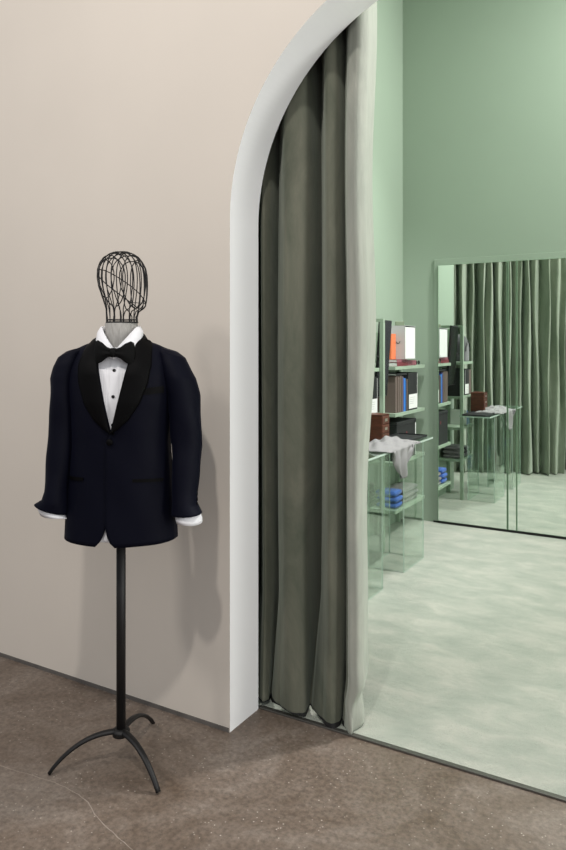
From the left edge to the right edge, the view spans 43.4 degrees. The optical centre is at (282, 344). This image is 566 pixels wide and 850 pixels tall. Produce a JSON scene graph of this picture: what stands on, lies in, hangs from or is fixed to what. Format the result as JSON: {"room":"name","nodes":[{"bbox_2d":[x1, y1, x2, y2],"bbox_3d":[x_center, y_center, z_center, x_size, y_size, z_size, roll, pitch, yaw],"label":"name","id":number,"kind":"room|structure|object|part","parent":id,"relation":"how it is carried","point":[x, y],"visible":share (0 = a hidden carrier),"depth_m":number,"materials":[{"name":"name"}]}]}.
{"room":"clothing store","nodes":[
{"label":"clothing store","id":0,"kind":"room"},
{"bbox_2d":[0,0,377,731],"bbox_3d":[0.769,-1.000,2.299,11.000,5.000,0.205,0,0,30],"label":"wall","id":1,"kind":"structure","parent":0,"point":[146,129],"depth_m":2.96,"materials":[{"name":"beige paint"}]},
{"bbox_2d":[0,652,228,732],"bbox_3d":[-2.114,1.492,3.881,4.426,0.016,0.024,0,0,30],"label":"baseboard","id":2,"kind":"structure","parent":1,"relation":"attached to","point":[129,697],"depth_m":3.01,"materials":[{"name":"beige paint"}]},
{"bbox_3d":[0.067,-1.885,3.010,0.771,0.040,0.060,0,0,30],"label":"rail","id":3,"kind":"object","parent":1,"relation":"attached to","visible":0},
{"bbox_2d":[258,2,376,733],"bbox_3d":[0.061,-0.179,2.977,0.698,3.345,0.256,0,0,30],"label":"curtain","id":4,"kind":"object","parent":3,"relation":"hanging from","point":[317,284],"visible":0.85,"depth_m":2.85,"materials":[{"name":"green fabric"}]},
{"bbox_2d":[0,656,565,849],"bbox_3d":[-0.815,1.550,-0.400,11.000,0.100,6.485,0,0,30],"label":"floor","id":5,"kind":"structure","parent":0,"point":[273,781],"depth_m":2.39,"materials":[{"name":"concrete"}]},
{"bbox_2d":[0,765,130,848],"bbox_3d":[-0.723,1.499,2.328,0.792,0.001,0.132,0,0,30],"label":"crack","id":6,"kind":"object","parent":5,"relation":"on","point":[0,765],"depth_m":2.35,"materials":[{"name":"brown"}]},
{"bbox_2d":[48,251,160,793],"bbox_3d":[-0.608,0.581,2.600,0.416,1.836,0.446,0,0,2],"label":"stand","id":7,"kind":"object","parent":5,"relation":"on","point":[116,330],"visible":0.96,"depth_m":2.53,"materials":[{"name":"black metal"}]},
{"bbox_3d":[-0.706,1.436,2.513,0.238,0.126,0.029,0,0,-16],"label":"leg","id":8,"kind":"part","parent":7,"relation":"part of","materials":[{"name":"black metal"}]},
{"bbox_2d":[34,334,201,547],"bbox_3d":[-0.571,0.319,2.549,0.592,0.746,0.271,0,0,6],"label":"jacket","id":9,"kind":"object","parent":7,"relation":"attached to","point":[125,480],"visible":0.94,"depth_m":2.46,"materials":[{"name":"black fabric"}]},
{"bbox_2d":[38,326,202,542],"bbox_3d":[-0.571,0.309,2.551,0.587,0.763,0.236,0,0,2],"label":"dress shirt","id":10,"kind":"object","parent":7,"relation":"attached to","point":[112,370],"visible":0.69,"depth_m":2.45,"materials":[{"name":"white fabric"}]},
{"bbox_2d":[94,340,134,363],"bbox_3d":[-0.582,0.026,2.525,0.156,0.086,0.222,0,0,2],"label":"bow tie","id":11,"kind":"object","parent":10,"relation":"attached to","point":[126,352],"visible":0.87,"depth_m":2.42,"materials":[{"name":"black fabric"}]},
{"bbox_3d":[-0.546,1.436,2.689,0.029,0.126,0.265,0,0,14],"label":"leg","id":12,"kind":"part","parent":7,"relation":"part of","materials":[{"name":"black metal"}]},
{"bbox_3d":[-0.493,1.436,2.457,0.029,0.126,0.233,0,0,-43],"label":"leg","id":13,"kind":"part","parent":7,"relation":"part of","materials":[{"name":"black metal"}]},
{"bbox_2d":[259,705,565,801],"bbox_3d":[0.660,1.496,2.498,1.750,0.008,0.021,0,0,30],"label":"trim","id":14,"kind":"structure","parent":5,"relation":"on","point":[295,717],"depth_m":2.58,"materials":[{"name":"grey metal"}]},
{"bbox_2d":[367,0,402,537],"bbox_3d":[0.634,-1.000,5.587,0.120,5.000,1.720,0,0,30],"label":"wall","id":15,"kind":"structure","parent":0,"point":[387,177],"depth_m":5.85,"materials":[{"name":"green paint"}]},
{"bbox_2d":[258,518,565,796],"bbox_3d":[2.085,1.547,3.702,5.950,0.106,3.503,0,0,30],"label":"floor","id":16,"kind":"structure","parent":0,"point":[467,644],"depth_m":3.48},
{"bbox_2d":[367,319,384,551],"bbox_3d":[0.517,0.652,5.016,0.247,1.684,0.456,0,0,30],"label":"shelving unit","id":17,"kind":"object","parent":16,"relation":"on","point":[373,501],"visible":0.23,"depth_m":5.13,"materials":[{"name":"green metal"}]},
{"bbox_2d":[367,494,375,500],"bbox_3d":[0.548,1.089,5.087,0.170,0.038,0.210,0,0,30],"label":"sweater","id":18,"kind":"object","parent":17,"relation":"on","point":[371,496],"visible":0.26,"depth_m":5.07,"materials":[{"name":"fabric"}]},
{"bbox_2d":[367,488,374,495],"bbox_3d":[0.545,1.049,5.089,0.170,0.038,0.210,0,0,30],"label":"sweater","id":19,"kind":"object","parent":18,"relation":"on","point":[372,490],"visible":0.23,"depth_m":5.07,"materials":[{"name":"fabric"}]},
{"bbox_2d":[367,482,374,489],"bbox_3d":[0.545,1.009,5.089,0.170,0.038,0.209,0,0,30],"label":"sweater","id":20,"kind":"object","parent":19,"relation":"on","point":[371,485],"visible":0.22,"depth_m":5.08,"materials":[{"name":"fabric"}]},
{"bbox_3d":[0.496,1.123,5.011,0.216,0.026,0.425,0,0,30],"label":"shelf","id":21,"kind":"part","parent":17,"relation":"part of","materials":[{"name":"clear glass"}]},
{"bbox_2d":[371,377,376,412],"bbox_3d":[0.568,0.364,5.119,0.180,0.270,0.145,0,0,30],"label":"magazine file","id":22,"kind":"object","parent":17,"relation":"on","point":[374,400],"visible":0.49,"depth_m":5.09,"materials":[{"name":"black"}]},
{"bbox_3d":[0.496,0.813,5.011,0.216,0.026,0.425,0,0,30],"label":"shelf","id":23,"kind":"part","parent":17,"relation":"part of","materials":[{"name":"clear glass"}]},
{"bbox_3d":[0.718,0.664,5.145,0.030,1.659,0.030,0,0,30],"label":"post","id":24,"kind":"part","parent":17,"relation":"part of","materials":[{"name":"green metal"}]},
{"bbox_2d":[375,320,391,396],"bbox_3d":[0.734,0.100,5.274,0.062,0.570,0.250,0,0,30],"label":"monitor","id":25,"kind":"object","parent":17,"relation":"attached to","point":[388,324],"visible":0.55,"depth_m":5.29,"materials":[{"name":"black"}]},
{"bbox_2d":[369,332,424,534],"bbox_3d":[0.932,0.697,5.755,0.216,1.594,0.670,0,0,30],"label":"shelving unit","id":26,"kind":"object","parent":16,"relation":"on","point":[376,509],"visible":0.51,"depth_m":5.60,"materials":[{"name":"green metal"}]},
{"bbox_3d":[0.741,0.697,5.611,0.030,1.594,0.030,0,0,30],"label":"post","id":27,"kind":"part","parent":26,"relation":"part of","materials":[{"name":"green metal"}]},
{"bbox_2d":[377,377,396,412],"bbox_3d":[0.795,0.385,5.512,0.173,0.279,0.024,0,0,30],"label":"book","id":28,"kind":"object","parent":26,"relation":"on","point":[391,398],"visible":0.61,"depth_m":5.48,"materials":[{"name":"brown paper"}]},
{"bbox_2d":[376,501,401,507],"bbox_3d":[0.833,1.242,5.569,0.170,0.043,0.150,0,0,30],"label":"shirt","id":29,"kind":"object","parent":26,"relation":"on","point":[399,503],"visible":0.52,"depth_m":5.50,"materials":[{"name":"blue fabric"}]},
{"bbox_2d":[377,495,402,501],"bbox_3d":[0.836,1.196,5.567,0.170,0.043,0.150,0,0,30],"label":"shirt","id":30,"kind":"object","parent":29,"relation":"on","point":[397,498],"visible":0.59,"depth_m":5.50,"materials":[{"name":"blue fabric"}]},
{"bbox_2d":[375,488,401,495],"bbox_3d":[0.828,1.151,5.572,0.170,0.043,0.150,0,0,30],"label":"shirt","id":31,"kind":"object","parent":30,"relation":"on","point":[393,492],"visible":0.8,"depth_m":5.53,"materials":[{"name":"blue fabric"}]},
{"bbox_2d":[375,362,407,365],"bbox_3d":[0.855,0.149,5.603,0.185,0.030,0.230,0,0,30],"label":"book","id":32,"kind":"object","parent":26,"relation":"on","point":[390,363],"visible":0.7,"depth_m":5.50,"materials":[{"name":"red paper"}]},
{"bbox_2d":[389,359,406,361],"bbox_3d":[0.856,0.122,5.605,0.175,0.021,0.215,0,0,30],"label":"book","id":33,"kind":"object","parent":32,"relation":"on","point":[390,360],"visible":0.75,"depth_m":5.50,"materials":[{"name":"white paper"}]},
{"bbox_2d":[389,334,395,358],"bbox_3d":[0.848,0.012,5.543,0.030,0.198,0.090,0,0,30],"label":"book","id":34,"kind":"object","parent":33,"relation":"on","point":[393,336],"visible":0.62,"depth_m":5.53,"materials":[{"name":"orange paper"}]},
{"bbox_2d":[391,326,414,358],"bbox_3d":[0.941,-0.021,5.677,0.158,0.263,0.234,0,0,30],"label":"slipcase","id":35,"kind":"object","parent":33,"relation":"on","point":[405,335],"visible":0.81,"depth_m":5.58,"materials":[{"name":"grey cardboard"}]},
{"bbox_2d":[395,321,403,325],"bbox_3d":[0.929,-0.171,5.664,0.070,0.035,0.070,0,0,7],"label":"tin","id":36,"kind":"object","parent":35,"relation":"on","point":[397,323],"visible":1,"depth_m":5.63,"materials":[{"name":"green"}]},
{"bbox_2d":[388,376,397,412],"bbox_3d":[0.806,0.382,5.533,0.172,0.284,0.020,0,0,30],"label":"book","id":37,"kind":"object","parent":26,"relation":"on","point":[388,376],"visible":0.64,"depth_m":5.50,"materials":[{"name":"brown paper"}]},
{"bbox_2d":[388,372,406,375],"bbox_3d":[0.863,0.230,5.621,0.160,0.015,0.230,0,0,30],"label":"book","id":38,"kind":"object","parent":37,"relation":"on","point":[389,373],"visible":0.73,"depth_m":5.54,"materials":[{"name":"black paper"}]},
{"bbox_2d":[376,417,415,460],"bbox_3d":[0.905,0.749,5.695,0.184,0.300,0.426,0,0,30],"label":"storage box","id":39,"kind":"object","parent":26,"relation":"on","point":[396,424],"visible":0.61,"depth_m":5.61,"materials":[{"name":"black"}]},
{"bbox_3d":[0.905,0.614,5.695,0.184,0.029,0.426,0,0,30],"label":"lid","id":40,"kind":"part","parent":39,"relation":"part of","materials":[{"name":"black"}]},
{"bbox_3d":[0.932,1.278,5.755,0.216,0.026,0.670,0,0,30],"label":"shelf","id":41,"kind":"part","parent":26,"relation":"part of","materials":[{"name":"clear glass"}]},
{"bbox_3d":[0.932,0.913,5.755,0.216,0.026,0.670,0,0,30],"label":"shelf","id":42,"kind":"part","parent":26,"relation":"part of","materials":[{"name":"clear glass"}]},
{"bbox_2d":[398,377,398,412],"bbox_3d":[0.821,0.385,5.553,0.176,0.279,0.026,0,0,30],"label":"book","id":43,"kind":"object","parent":26,"relation":"on","point":[398,377],"visible":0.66,"depth_m":5.50,"materials":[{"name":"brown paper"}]},
{"bbox_3d":[0.974,0.697,6.008,0.030,1.594,0.030,0,0,30],"label":"post","id":44,"kind":"part","parent":26,"relation":"part of","materials":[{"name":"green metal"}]},
{"bbox_2d":[399,378,400,411],"bbox_3d":[0.834,0.390,5.575,0.176,0.269,0.022,0,0,30],"label":"book","id":45,"kind":"object","parent":26,"relation":"on","point":[399,378],"visible":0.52,"depth_m":5.53,"materials":[{"name":"brown paper"}]},
{"bbox_3d":[0.932,0.178,5.755,0.216,0.026,0.670,0,0,30],"label":"shelf","id":46,"kind":"part","parent":26,"relation":"part of","materials":[{"name":"green metal"}]},
{"bbox_3d":[0.932,0.538,5.755,0.216,0.026,0.670,0,0,30],"label":"shelf","id":47,"kind":"part","parent":26,"relation":"part of","materials":[{"name":"green metal"}]},
{"bbox_2d":[401,376,402,411],"bbox_3d":[0.860,0.385,5.618,0.177,0.279,0.024,0,0,30],"label":"book","id":48,"kind":"object","parent":26,"relation":"on","point":[401,376],"visible":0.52,"depth_m":5.57,"materials":[{"name":"brown paper"}]},
{"bbox_2d":[403,377,403,411],"bbox_3d":[0.870,0.387,5.637,0.175,0.274,0.016,0,0,30],"label":"book","id":49,"kind":"object","parent":26,"relation":"on","point":[403,377],"visible":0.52,"depth_m":5.60,"materials":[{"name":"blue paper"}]},
{"bbox_2d":[404,378,405,410],"bbox_3d":[0.889,0.394,5.670,0.175,0.261,0.026,0,0,30],"label":"book","id":50,"kind":"object","parent":26,"relation":"on","point":[404,378],"visible":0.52,"depth_m":5.63,"materials":[{"name":"blue paper"}]},
{"bbox_2d":[406,381,406,410],"bbox_3d":[0.901,0.405,5.688,0.178,0.239,0.014,0,0,30],"label":"book","id":51,"kind":"object","parent":26,"relation":"on","point":[406,381],"visible":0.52,"depth_m":5.65,"materials":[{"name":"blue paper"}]},
{"bbox_2d":[397,372,416,410],"bbox_3d":[0.979,0.374,5.818,0.180,0.300,0.207,0,0,30],"label":"magazine file","id":52,"kind":"object","parent":26,"relation":"on","point":[411,376],"visible":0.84,"depth_m":5.77,"materials":[{"name":"black cardboard"}]},
{"bbox_2d":[406,379,407,410],"bbox_3d":[0.913,0.397,5.708,0.178,0.254,0.030,0,0,30],"label":"book","id":53,"kind":"object","parent":26,"relation":"on","point":[406,379],"visible":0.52,"depth_m":5.67,"materials":[{"name":"brown paper"}]},
{"bbox_2d":[400,493,416,503],"bbox_3d":[0.963,1.244,5.800,0.170,0.038,0.340,0,0,30],"label":"sweater","id":54,"kind":"object","parent":26,"relation":"on","point":[413,496],"visible":0.3,"depth_m":5.73,"materials":[{"name":"white fabric"}]},
{"bbox_2d":[399,488,417,497],"bbox_3d":[0.969,1.204,5.797,0.170,0.038,0.339,0,0,30],"label":"sweater","id":55,"kind":"object","parent":54,"relation":"on","point":[413,491],"visible":0.42,"depth_m":5.74,"materials":[{"name":"white fabric"}]},
{"bbox_2d":[387,482,416,493],"bbox_3d":[0.963,1.164,5.801,0.170,0.038,0.340,0,0,30],"label":"sweater","id":56,"kind":"object","parent":55,"relation":"on","point":[407,486],"visible":0.77,"depth_m":5.79,"materials":[{"name":"white fabric"}]},
{"bbox_2d":[407,360,415,364],"bbox_3d":[0.966,0.144,5.801,0.175,0.040,0.215,0,0,30],"label":"book","id":57,"kind":"object","parent":26,"relation":"on","point":[410,362],"visible":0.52,"depth_m":5.75,"materials":[{"name":"red paper"}]},
{"bbox_2d":[368,436,432,599],"bbox_3d":[0.611,1.079,4.621,0.287,0.827,1.390,0,0,30],"label":"glass table","id":58,"kind":"object","parent":16,"relation":"on","point":[421,440],"visible":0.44,"depth_m":4.83,"materials":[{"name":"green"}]},
{"bbox_3d":[0.514,1.085,4.185,0.005,0.814,0.380,0,0,30],"label":"panel","id":59,"kind":"part","parent":58,"relation":"part of","materials":[{"name":"clear glass"}]},
{"bbox_2d":[369,413,388,441],"bbox_3d":[0.640,0.564,4.841,0.135,0.190,0.130,0,0,30],"label":"drawer box","id":60,"kind":"object","parent":58,"relation":"on","point":[379,427],"visible":0.64,"depth_m":4.79,"materials":[{"name":"brown wood"}]},
{"bbox_3d":[0.644,0.505,4.840,0.123,0.055,0.116,0,0,30],"label":"drawer","id":61,"kind":"part","parent":60,"relation":"part of","materials":[{"name":"brown wood"}]},
{"bbox_3d":[0.644,0.565,4.840,0.123,0.055,0.116,0,0,30],"label":"drawer","id":62,"kind":"part","parent":60,"relation":"part of","materials":[{"name":"brown wood"}]},
{"bbox_3d":[0.671,1.085,4.951,0.006,0.814,0.380,0,0,30],"label":"panel","id":63,"kind":"part","parent":58,"relation":"part of","materials":[{"name":"clear glass"}]},
{"bbox_3d":[0.685,1.085,4.726,0.244,0.814,0.006,0,0,30],"label":"panel","id":64,"kind":"part","parent":58,"relation":"part of","materials":[{"name":"clear glass"}]},
{"bbox_2d":[369,436,420,478],"bbox_3d":[0.691,0.730,4.661,0.275,0.258,0.604,0,0,30],"label":"cloth","id":65,"kind":"object","parent":58,"relation":"on","point":[402,450],"visible":0.87,"depth_m":4.56,"materials":[{"name":"white fabric"}]},
{"bbox_2d":[389,433,426,439],"bbox_3d":[0.831,0.657,5.014,0.220,0.014,0.480,0,0,30],"label":"tray","id":66,"kind":"object","parent":58,"relation":"on","point":[409,436],"visible":0.5,"depth_m":5.11,"materials":[{"name":"black"}]},
{"bbox_3d":[0.874,1.085,5.049,0.244,0.814,0.006,0,0,30],"label":"panel","id":67,"kind":"part","parent":58,"relation":"part of","materials":[{"name":"clear glass"}]},
{"bbox_3d":[0.888,1.085,4.824,0.005,0.814,0.380,0,0,30],"label":"panel","id":68,"kind":"part","parent":58,"relation":"part of","materials":[{"name":"clear glass"}]},
{"bbox_2d":[403,0,565,521],"bbox_3d":[3.286,-1.000,4.930,5.120,5.000,0.170,0,0,30],"label":"wall","id":69,"kind":"structure","parent":0,"point":[484,81],"depth_m":5.85,"materials":[{"name":"green paint"}]},
{"bbox_2d":[438,262,507,531],"bbox_3d":[1.551,0.414,5.829,0.568,2.158,0.032,0,0,30],"label":"mirror door","id":70,"kind":"structure","parent":69,"relation":"in","point":[472,298],"depth_m":5.80,"materials":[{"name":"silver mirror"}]},
{"bbox_2d":[434,251,565,520],"bbox_3d":[3.233,0.390,4.855,4.536,2.220,0.012,0,0,30],"label":"trim","id":71,"kind":"structure","parent":69,"relation":"attached to","point":[551,255],"depth_m":5.98,"materials":[{"name":"green paint"}]},
{"bbox_2d":[508,261,516,532],"bbox_3d":[1.830,0.414,5.666,0.066,2.158,0.032,0,0,30],"label":"strip","id":72,"kind":"object","parent":69,"relation":"attached to","point":[512,265],"visible":1,"depth_m":5.65,"materials":[{"name":"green metal"}]},
{"bbox_2d":[517,258,565,539],"bbox_3d":[2.292,0.414,5.394,1.000,2.158,0.032,0,0,30],"label":"mirror door","id":73,"kind":"structure","parent":69,"relation":"in","point":[541,284],"depth_m":5.54,"materials":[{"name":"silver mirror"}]}
]}

